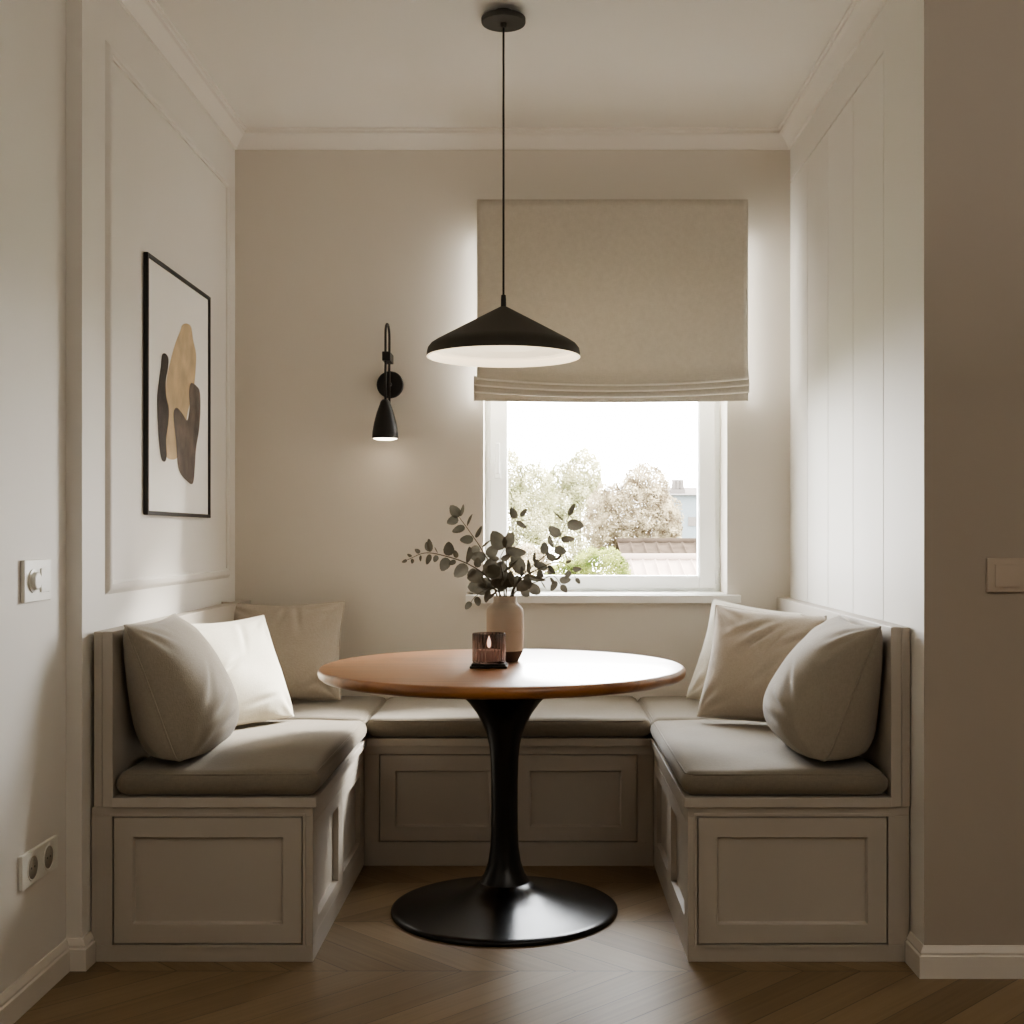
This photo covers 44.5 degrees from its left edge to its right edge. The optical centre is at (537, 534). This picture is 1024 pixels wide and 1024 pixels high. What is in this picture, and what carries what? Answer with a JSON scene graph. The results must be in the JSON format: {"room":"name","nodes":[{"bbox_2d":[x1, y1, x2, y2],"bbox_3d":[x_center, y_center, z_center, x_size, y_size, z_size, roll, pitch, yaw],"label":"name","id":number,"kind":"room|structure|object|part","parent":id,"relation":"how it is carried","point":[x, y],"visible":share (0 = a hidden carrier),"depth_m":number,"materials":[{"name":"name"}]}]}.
{"room":"dining room","nodes":[
{"label":"dining room","id":0,"kind":"room"},
{"bbox_2d":[0,0,65,993],"bbox_3d":[-1.308,-0.227,0.852,0.120,2.750,4.904,0,0,0],"label":"wall","id":1,"kind":"structure","parent":0,"point":[32,32],"depth_m":3.08,"materials":[{"name":"white paint"}]},
{"bbox_2d":[21,559,50,602],"bbox_3d":[-1.234,0.113,3.094,0.025,0.103,0.164,0,0,0],"label":"light switch","id":2,"kind":"object","parent":1,"relation":"attached to","point":[35,574],"visible":1,"depth_m":3.06,"materials":[{"name":"white plastic"}]},
{"bbox_3d":[-1.229,0.113,3.060,0.014,0.058,0.058,0,0,0],"label":"dimmer knob","id":3,"kind":"part","parent":2,"relation":"part of","materials":[{"name":"white plastic"}]},
{"bbox_2d":[18,835,57,890],"bbox_3d":[-1.240,0.809,3.090,0.013,0.087,0.241,0,0,0],"label":"power socket","id":4,"kind":"object","parent":1,"relation":"attached to","point":[37,862],"visible":1,"depth_m":3.08,"materials":[{"name":"white plastic"}]},
{"bbox_2d":[0,932,95,1023],"bbox_3d":[-1.218,1.107,0.879,0.058,0.082,4.959,0,0,0],"label":"baseboard","id":5,"kind":"structure","parent":1,"relation":"attached to","point":[72,954],"depth_m":3.13,"materials":[{"name":"white paint"}]},
{"bbox_2d":[66,0,234,937],"bbox_3d":[-1.305,-0.227,4.138,0.200,2.750,1.668,0,0,0],"label":"wall","id":6,"kind":"structure","parent":0,"point":[168,205],"depth_m":3.62,"materials":[{"name":"white paint"}]},
{"bbox_2d":[105,40,230,594],"bbox_3d":[-1.198,-0.607,4.172,0.013,1.546,1.386,0,0,0],"label":"trim","id":7,"kind":"structure","parent":6,"relation":"attached to","point":[112,586],"depth_m":3.50,"materials":[{"name":"white paint"}]},
{"bbox_2d":[143,252,210,517],"bbox_3d":[-1.196,-0.463,4.178,0.014,0.802,0.733,0,0,0],"label":"picture frame","id":8,"kind":"object","parent":6,"relation":"attached to","point":[176,313],"visible":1,"depth_m":4.11,"materials":[{"name":"black metal"}]},
{"bbox_2d":[156,0,852,126],"bbox_3d":[1.026,-1.652,1.761,4.748,0.100,6.922,0,0,0],"label":"ceiling","id":9,"kind":"structure","parent":0,"point":[277,63],"depth_m":4.22,"materials":[{"name":"white paint"}]},
{"bbox_2d":[427,8,579,367],"bbox_3d":[-0.106,-1.073,3.825,0.469,1.058,0.469,0,0,0],"label":"pendant lamp","id":10,"kind":"object","parent":9,"relation":"hanging from","point":[502,337],"visible":1,"depth_m":3.79,"materials":[{"name":"black metal"}]},
{"bbox_3d":[-0.106,-0.621,3.825,0.469,0.154,0.469,0,0,0],"label":"lamp shade","id":11,"kind":"part","parent":10,"relation":"part of","materials":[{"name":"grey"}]},
{"bbox_2d":[434,346,572,360],"bbox_3d":[-0.106,-0.572,3.825,0.444,0.015,0.444,0,0,0],"label":"diffuser","id":12,"kind":"object","parent":10,"relation":"attached to","point":[469,353],"depth_m":3.93,"materials":[{"name":"white plastic"}]},
{"bbox_3d":[-0.106,-1.147,3.825,0.006,0.850,0.006,0,0,0],"label":"cord","id":13,"kind":"part","parent":10,"relation":"part of","materials":[{"name":"black metal"}]},
{"bbox_2d":[235,150,790,700],"bbox_3d":[-0.101,-0.227,5.102,2.448,2.750,0.260,0,0,0],"label":"wall","id":14,"kind":"structure","parent":0,"point":[333,247],"depth_m":4.97,"materials":[{"name":"white paint"}]},
{"bbox_2d":[372,323,403,440],"bbox_3d":[-0.588,-0.597,4.879,0.109,0.462,0.185,0,0,0],"label":"wall sconce","id":15,"kind":"object","parent":14,"relation":"attached to","point":[390,384],"visible":1,"depth_m":4.83,"materials":[{"name":"black metal"}]},
{"bbox_3d":[-0.591,-0.449,4.837,0.102,0.151,0.102,0,0,0],"label":"lamp shade","id":16,"kind":"part","parent":15,"relation":"part of","materials":[{"name":"black metal"}]},
{"bbox_3d":[-0.591,-0.377,4.837,0.095,0.022,0.095,0,0,0],"label":"bulb","id":17,"kind":"part","parent":15,"relation":"part of","materials":[{"name":"white glass"}]},
{"bbox_3d":[-0.588,-0.673,4.882,0.009,0.311,0.099,0,0,3],"label":"arm","id":18,"kind":"part","parent":15,"relation":"part of","materials":[{"name":"black metal"}]},
{"bbox_3d":[-0.587,-0.597,4.963,0.107,0.107,0.015,0,0,0],"label":"plate","id":19,"kind":"part","parent":15,"relation":"part of","materials":[{"name":"black metal"}]},
{"bbox_2d":[466,401,740,602],"bbox_3d":[0.258,-0.457,5.081,1.085,1.451,0.318,0,0,0],"label":"window","id":20,"kind":"structure","parent":14,"relation":"in","point":[702,587],"depth_m":5.15,"materials":[{"name":"white plastic"}]},
{"bbox_3d":[-0.165,-0.304,5.127,0.028,0.145,0.040,0,0,0],"label":"handle","id":21,"kind":"part","parent":20,"relation":"part of","materials":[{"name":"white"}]},
{"bbox_3d":[0.258,0.251,5.043,1.085,0.036,0.243,0,0,0],"label":"sill","id":22,"kind":"part","parent":20,"relation":"part of","materials":[{"name":"white"}]},
{"bbox_2d":[473,199,749,402],"bbox_3d":[0.287,-0.917,4.920,1.076,0.798,0.099,0,0,0],"label":"blind","id":23,"kind":"object","parent":14,"relation":"attached to","point":[652,294],"visible":0.98,"depth_m":4.90,"materials":[{"name":"beige fabric"}]},
{"bbox_2d":[14,866,1023,1023],"bbox_3d":[1.026,1.188,1.636,4.748,0.080,6.672,0,0,0],"label":"floor","id":24,"kind":"structure","parent":0,"point":[367,969],"depth_m":3.18,"materials":[{"name":"brown wood"}]},
{"bbox_2d":[91,600,369,961],"bbox_3d":[-0.897,0.704,4.159,0.608,0.889,1.619,0,0,0],"label":"storage bench","id":25,"kind":"object","parent":24,"relation":"on","point":[175,878],"visible":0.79,"depth_m":3.36,"materials":[{"name":"beige paint"}]},
{"bbox_3d":[-1.167,0.495,4.162,0.052,0.472,1.613,0,0,0],"label":"backrest","id":26,"kind":"part","parent":25,"relation":"part of","materials":[{"name":"beige paint"}]},
{"bbox_3d":[-0.888,0.929,3.371,0.505,0.339,0.020,0,0,0],"label":"door","id":27,"kind":"part","parent":25,"relation":"part of","materials":[{"name":"beige paint"}]},
{"bbox_2d":[116,719,366,794],"bbox_3d":[-0.864,0.663,3.837,0.552,0.081,0.974,0,0,0],"label":"seat cushion","id":28,"kind":"object","parent":25,"relation":"on","point":[271,757],"visible":0.83,"depth_m":3.46,"materials":[{"name":"beige fabric"}]},
{"bbox_2d":[123,613,238,761],"bbox_3d":[-1.003,0.429,3.600,0.271,0.377,0.486,0,0,0],"label":"throw pillow","id":29,"kind":"object","parent":28,"relation":"on","point":[183,700],"visible":1,"depth_m":3.41,"materials":[{"name":"beige fabric"}]},
{"bbox_2d":[192,615,293,725],"bbox_3d":[-0.997,0.447,4.098,0.218,0.338,0.435,0,0,37],"label":"throw pillow","id":30,"kind":"object","parent":28,"relation":"on","point":[244,647],"visible":0.59,"depth_m":4.08,"materials":[{"name":"beige fabric"}]},
{"bbox_3d":[-0.615,0.929,3.615,0.020,0.307,0.420,0,0,0],"label":"panel","id":31,"kind":"part","parent":25,"relation":"part of","materials":[{"name":"beige paint"}]},
{"bbox_2d":[275,696,386,732],"bbox_3d":[-0.866,0.663,4.642,0.548,0.081,0.651,0,0,0],"label":"seat cushion","id":32,"kind":"object","parent":25,"relation":"on","point":[349,708],"visible":0.29,"depth_m":4.53,"materials":[{"name":"beige fabric"}]},
{"bbox_2d":[221,601,344,699],"bbox_3d":[-0.961,0.434,4.688,0.464,0.361,0.205,0,0,-7],"label":"throw pillow","id":33,"kind":"object","parent":32,"relation":"on","point":[305,638],"visible":0.53,"depth_m":4.67,"materials":[{"name":"beige fabric"}]},
{"bbox_3d":[-0.615,0.929,4.067,0.020,0.307,0.435,0,0,0],"label":"panel","id":34,"kind":"part","parent":25,"relation":"part of","materials":[{"name":"beige paint"}]},
{"bbox_2d":[317,649,685,946],"bbox_3d":[-0.108,0.773,3.825,1.116,0.750,1.116,0,0,0],"label":"dining table","id":35,"kind":"object","parent":24,"relation":"on","point":[504,906],"visible":1,"depth_m":3.71,"materials":[{"name":"brown wood"}]},
{"bbox_2d":[470,632,507,668],"bbox_3d":[-0.148,0.347,3.770,0.112,0.102,0.100,0,0,0],"label":"candle holder","id":36,"kind":"object","parent":35,"relation":"on","point":[475,664],"visible":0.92,"depth_m":3.74,"materials":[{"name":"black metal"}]},
{"bbox_2d":[477,637,499,661],"bbox_3d":[-0.148,0.341,3.770,0.072,0.076,0.072,0,0,0],"label":"candle","id":37,"kind":"object","parent":36,"relation":"in","point":[489,652],"visible":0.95,"depth_m":3.74,"materials":[{"name":"beige wax"}]},
{"bbox_2d":[470,661,507,668],"bbox_3d":[-0.148,0.392,3.770,0.112,0.013,0.096,0,0,0],"label":"tray","id":38,"kind":"object","parent":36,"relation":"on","point":[475,664],"depth_m":3.73,"materials":[{"name":"black wood"}]},
{"bbox_2d":[486,596,523,661],"bbox_3d":[-0.104,0.295,3.950,0.117,0.205,0.117,0,0,0],"label":"vase","id":39,"kind":"object","parent":35,"relation":"on","point":[505,615],"visible":0.82,"depth_m":3.90,"materials":[{"name":"ceramic"}]},
{"bbox_2d":[402,539,506,595],"bbox_3d":[-0.256,0.182,3.888,0.332,0.343,0.055,0,0,-18],"label":"branch","id":40,"kind":"object","parent":39,"relation":"in","point":[476,584],"visible":0.89,"depth_m":3.90,"materials":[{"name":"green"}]},
{"bbox_3d":[-0.252,0.204,3.899,0.316,0.299,0.024,0,0,-18],"label":"stem","id":41,"kind":"part","parent":40,"relation":"part of","materials":[{"name":"brown"}]},
{"bbox_2d":[447,504,512,596],"bbox_3d":[-0.187,0.127,3.977,0.217,0.452,0.073,0,0,19],"label":"branch","id":42,"kind":"object","parent":39,"relation":"in","point":[455,512],"visible":0.71,"depth_m":4.00,"materials":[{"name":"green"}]},
{"bbox_3d":[-0.177,0.148,3.978,0.158,0.411,0.016,0,0,21],"label":"stem","id":43,"kind":"part","parent":42,"relation":"part of","materials":[{"name":"brown"}]},
{"bbox_2d":[465,577,505,608],"bbox_3d":[-0.151,0.242,3.898,0.154,0.223,0.051,0,0,-37],"label":"branch","id":44,"kind":"object","parent":39,"relation":"in","point":[487,595],"visible":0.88,"depth_m":3.88,"materials":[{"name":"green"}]},
{"bbox_3d":[-0.146,0.259,3.905,0.140,0.189,0.034,0,0,-43],"label":"stem","id":45,"kind":"part","parent":44,"relation":"part of","materials":[{"name":"brown"}]},
{"bbox_2d":[482,531,526,596],"bbox_3d":[-0.105,0.170,3.915,0.142,0.366,0.084,0,0,0],"label":"branch","id":46,"kind":"object","parent":39,"relation":"in","point":[498,541],"visible":0.87,"depth_m":3.90,"materials":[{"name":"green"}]},
{"bbox_3d":[-0.111,0.197,3.927,0.018,0.313,0.060,0,0,0],"label":"stem","id":47,"kind":"part","parent":46,"relation":"part of","materials":[{"name":"brown"}]},
{"bbox_2d":[497,507,526,596],"bbox_3d":[-0.093,0.131,4.016,0.080,0.444,0.142,0,0,19],"label":"branch","id":48,"kind":"object","parent":39,"relation":"in","point":[513,513],"visible":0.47,"depth_m":4.06,"materials":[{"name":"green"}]},
{"bbox_3d":[-0.095,0.145,4.008,0.034,0.416,0.125,0,0,20],"label":"stem","id":49,"kind":"part","parent":48,"relation":"part of","materials":[{"name":"brown"}]},
{"bbox_2d":[513,570,570,596],"bbox_3d":[-0.006,0.227,3.984,0.221,0.253,0.043,0,0,-11],"label":"branch","id":50,"kind":"object","parent":39,"relation":"in","point":[534,589],"visible":0.71,"depth_m":3.99,"materials":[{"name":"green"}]},
{"bbox_3d":[-0.020,0.241,3.973,0.190,0.224,0.017,0,0,-15],"label":"stem","id":51,"kind":"part","parent":50,"relation":"part of","materials":[{"name":"brown"}]},
{"bbox_2d":[507,503,583,595],"bbox_3d":[0.015,0.126,3.982,0.274,0.455,0.062,0,0,-8],"label":"branch","id":52,"kind":"object","parent":39,"relation":"in","point":[574,525],"visible":0.79,"depth_m":3.99,"materials":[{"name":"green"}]},
{"bbox_3d":[-0.009,0.146,3.975,0.224,0.415,0.018,0,0,-14],"label":"stem","id":53,"kind":"part","parent":52,"relation":"part of","materials":[{"name":"brown"}]},
{"bbox_2d":[509,554,581,596],"bbox_3d":[0.014,0.203,3.888,0.244,0.300,0.050,0,0,21],"label":"branch","id":54,"kind":"object","parent":39,"relation":"in","point":[525,584],"visible":0.9,"depth_m":3.90,"materials":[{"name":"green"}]},
{"bbox_2d":[364,735,653,865],"bbox_3d":[-0.101,0.926,4.646,1.004,0.444,0.645,0,0,0],"label":"storage bench","id":55,"kind":"object","parent":24,"relation":"on","point":[583,801],"visible":0.66,"depth_m":4.33,"materials":[{"name":"beige paint"}]},
{"bbox_3d":[-0.331,0.912,4.345,0.433,0.298,0.020,0,0,0],"label":"door","id":56,"kind":"part","parent":55,"relation":"part of","materials":[{"name":"beige paint"}]},
{"bbox_2d":[366,696,650,736],"bbox_3d":[-0.101,0.663,4.642,0.995,0.081,0.651,0,0,0],"label":"seat cushion","id":57,"kind":"object","parent":55,"relation":"on","point":[592,716],"visible":0.82,"depth_m":4.34,"materials":[{"name":"beige fabric"}]},
{"bbox_3d":[0.130,0.912,4.345,0.423,0.298,0.020,0,0,0],"label":"door","id":58,"kind":"part","parent":55,"relation":"part of","materials":[{"name":"beige paint"}]},
{"bbox_2d":[649,597,909,961],"bbox_3d":[0.696,0.698,4.159,0.609,0.901,1.619,0,0,0],"label":"storage bench","id":59,"kind":"object","parent":24,"relation":"on","point":[743,878],"visible":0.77,"depth_m":3.36,"materials":[{"name":"beige paint"}]},
{"bbox_3d":[0.413,0.929,4.067,0.020,0.307,0.435,0,0,0],"label":"panel","id":60,"kind":"part","parent":59,"relation":"part of","materials":[{"name":"beige paint"}]},
{"bbox_3d":[0.413,0.929,3.615,0.020,0.307,0.420,0,0,0],"label":"panel","id":61,"kind":"part","parent":59,"relation":"part of","materials":[{"name":"beige paint"}]},
{"bbox_2d":[638,696,731,725],"bbox_3d":[0.668,0.663,4.642,0.557,0.081,0.651,0,0,0],"label":"seat cushion","id":62,"kind":"object","parent":59,"relation":"on","point":[656,708],"visible":0.27,"depth_m":4.55,"materials":[{"name":"beige fabric"}]},
{"bbox_2d":[686,598,802,699],"bbox_3d":[0.778,0.430,4.559,0.467,0.375,0.206,0,0,38],"label":"throw pillow","id":63,"kind":"object","parent":62,"relation":"on","point":[696,686],"visible":0.22,"depth_m":4.63,"materials":[{"name":"fabric"}]},
{"bbox_2d":[650,719,887,794],"bbox_3d":[0.666,0.663,3.837,0.561,0.081,0.974,0,0,0],"label":"seat cushion","id":64,"kind":"object","parent":59,"relation":"on","point":[706,757],"visible":0.75,"depth_m":3.44,"materials":[{"name":"beige fabric"}]},
{"bbox_2d":[697,604,826,721],"bbox_3d":[0.768,0.429,4.148,0.468,0.375,0.213,0,0,30],"label":"throw pillow","id":65,"kind":"object","parent":64,"relation":"on","point":[749,647],"visible":0.59,"depth_m":4.14,"materials":[{"name":"beige fabric"}]},
{"bbox_2d":[763,615,882,761],"bbox_3d":[0.800,0.431,3.599,0.292,0.373,0.485,0,0,0],"label":"throw pillow","id":66,"kind":"object","parent":64,"relation":"on","point":[822,701],"visible":1,"depth_m":3.40,"materials":[{"name":"beige fabric"}]},
{"bbox_3d":[0.684,0.929,3.371,0.507,0.339,0.020,0,0,0],"label":"door","id":67,"kind":"part","parent":59,"relation":"part of","materials":[{"name":"beige paint"}]},
{"bbox_3d":[0.974,0.489,4.162,0.052,0.484,1.613,0,0,0],"label":"backrest","id":68,"kind":"part","parent":59,"relation":"part of","materials":[{"name":"beige paint"}]},
{"bbox_2d":[790,0,923,944],"bbox_3d":[1.063,-0.227,4.110,0.120,2.750,1.724,0,0,0],"label":"wall","id":69,"kind":"structure","parent":0,"point":[857,165],"depth_m":3.83,"materials":[{"name":"white paint"}]},
{"bbox_2d":[118,0,887,149],"bbox_3d":[1.026,-1.567,1.686,4.548,0.070,6.572,0,0,0],"label":"trim","id":70,"kind":"structure","parent":69,"relation":"attached to","point":[148,15],"depth_m":4.92,"materials":[{"name":"white paint"}]},
{"bbox_2d":[924,0,1023,944],"bbox_3d":[2.151,-0.227,3.322,2.297,2.750,0.152,0,0,0],"label":"wall","id":71,"kind":"structure","parent":0,"point":[996,26],"depth_m":3.25,"materials":[{"name":"beige paint"}]},
{"bbox_2d":[905,932,1023,978],"bbox_3d":[2.143,1.107,3.296,2.313,0.082,0.127,0,0,0],"label":"baseboard","id":72,"kind":"structure","parent":71,"relation":"attached to","point":[926,961],"depth_m":3.23,"materials":[{"name":"white paint"}]},
{"bbox_2d":[986,558,1023,591],"bbox_3d":[1.215,0.104,3.241,0.101,0.088,0.013,0,0,0],"label":"light switch","id":73,"kind":"object","parent":71,"relation":"attached to","point":[1002,574],"visible":1,"depth_m":3.24,"materials":[{"name":"beige plastic"}]},
{"label":"outside","id":74,"kind":"structure","parent":0,"visible":0},
{"bbox_3d":[7.500,5.448,68.500,75.000,0.200,123.000,0,0,0],"label":"ground","id":75,"kind":"structure","parent":74,"visible":0},
{"bbox_2d":[508,543,552,574],"bbox_3d":[-0.328,2.771,28.987,1.501,5.173,1.435,0,0,-34],"label":"shrub","id":76,"kind":"object","parent":75,"relation":"on","point":[539,555],"visible":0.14,"depth_m":28.68,"materials":[{"name":"green plant"}]},
{"bbox_2d":[508,444,559,573],"bbox_3d":[-0.653,1.369,35.996,2.164,7.977,2.197,0,0,-42],"label":"tree","id":77,"kind":"object","parent":75,"relation":"on","point":[534,517],"visible":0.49,"depth_m":35.64,"materials":[{"name":"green plant"}]},
{"bbox_2d":[540,446,605,560],"bbox_3d":[1.572,0.820,52.000,2.938,9.075,2.768,0,0,-29],"label":"tree","id":78,"kind":"object","parent":75,"relation":"on","point":[571,481],"visible":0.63,"depth_m":51.44,"materials":[{"name":"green plant"}]},
{"bbox_2d":[544,546,632,574],"bbox_3d":[0.799,2.762,20.067,1.430,5.192,1.102,0,0,13],"label":"shrub","id":79,"kind":"object","parent":75,"relation":"on","point":[608,564],"visible":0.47,"depth_m":19.75,"materials":[{"name":"green plant"}]},
{"bbox_2d":[581,461,683,553],"bbox_3d":[3.083,1.486,39.959,3.188,7.745,2.770,0,0,-28],"label":"tree","id":80,"kind":"object","parent":75,"relation":"on","point":[624,508],"visible":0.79,"depth_m":39.45,"materials":[{"name":"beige plant"}]},
{"bbox_2d":[614,538,696,558],"bbox_3d":[4.567,2.717,35.000,4.699,5.262,4.000,0,0,0],"label":"outbuilding","id":81,"kind":"structure","parent":75,"relation":"on","point":[624,545],"depth_m":34.64,"materials":[{"name":"grey"}]},
{"bbox_2d":[615,553,696,574],"bbox_3d":[3.362,2.855,24.600,3.555,4.986,5.200,0,0,0],"label":"outbuilding","id":82,"kind":"structure","parent":75,"relation":"on","point":[640,563],"depth_m":24.32,"materials":[{"name":"grey"}]},
{"bbox_2d":[665,480,696,537],"bbox_3d":[9.702,1.111,73.000,5.799,8.474,6.600,0,0,0],"label":"house","id":83,"kind":"structure","parent":75,"relation":"on","point":[687,496],"depth_m":70.00,"materials":[{"name":"grey"}]},
{"bbox_2d":[671,480,675,488],"bbox_3d":[7.684,-2.851,70.700,0.300,0.550,0.300,0,0,0],"label":"chimney pot","id":84,"kind":"object","parent":83,"relation":"on","point":[673,486],"depth_m":70.60,"materials":[{"name":"grey ceramic"}]},
{"bbox_2d":[676,480,679,488],"bbox_3d":[7.904,-2.851,70.700,0.300,0.550,0.300,0,0,0],"label":"chimney pot","id":85,"kind":"object","parent":83,"relation":"on","point":[677,481],"depth_m":70.58,"materials":[{"name":"grey ceramic"}]},
{"bbox_2d":[680,480,683,488],"bbox_3d":[8.124,-2.851,70.700,0.300,0.550,0.300,0,0,0],"label":"chimney pot","id":86,"kind":"object","parent":83,"relation":"on","point":[681,481],"depth_m":70.58,"materials":[{"name":"grey ceramic"}]}
]}

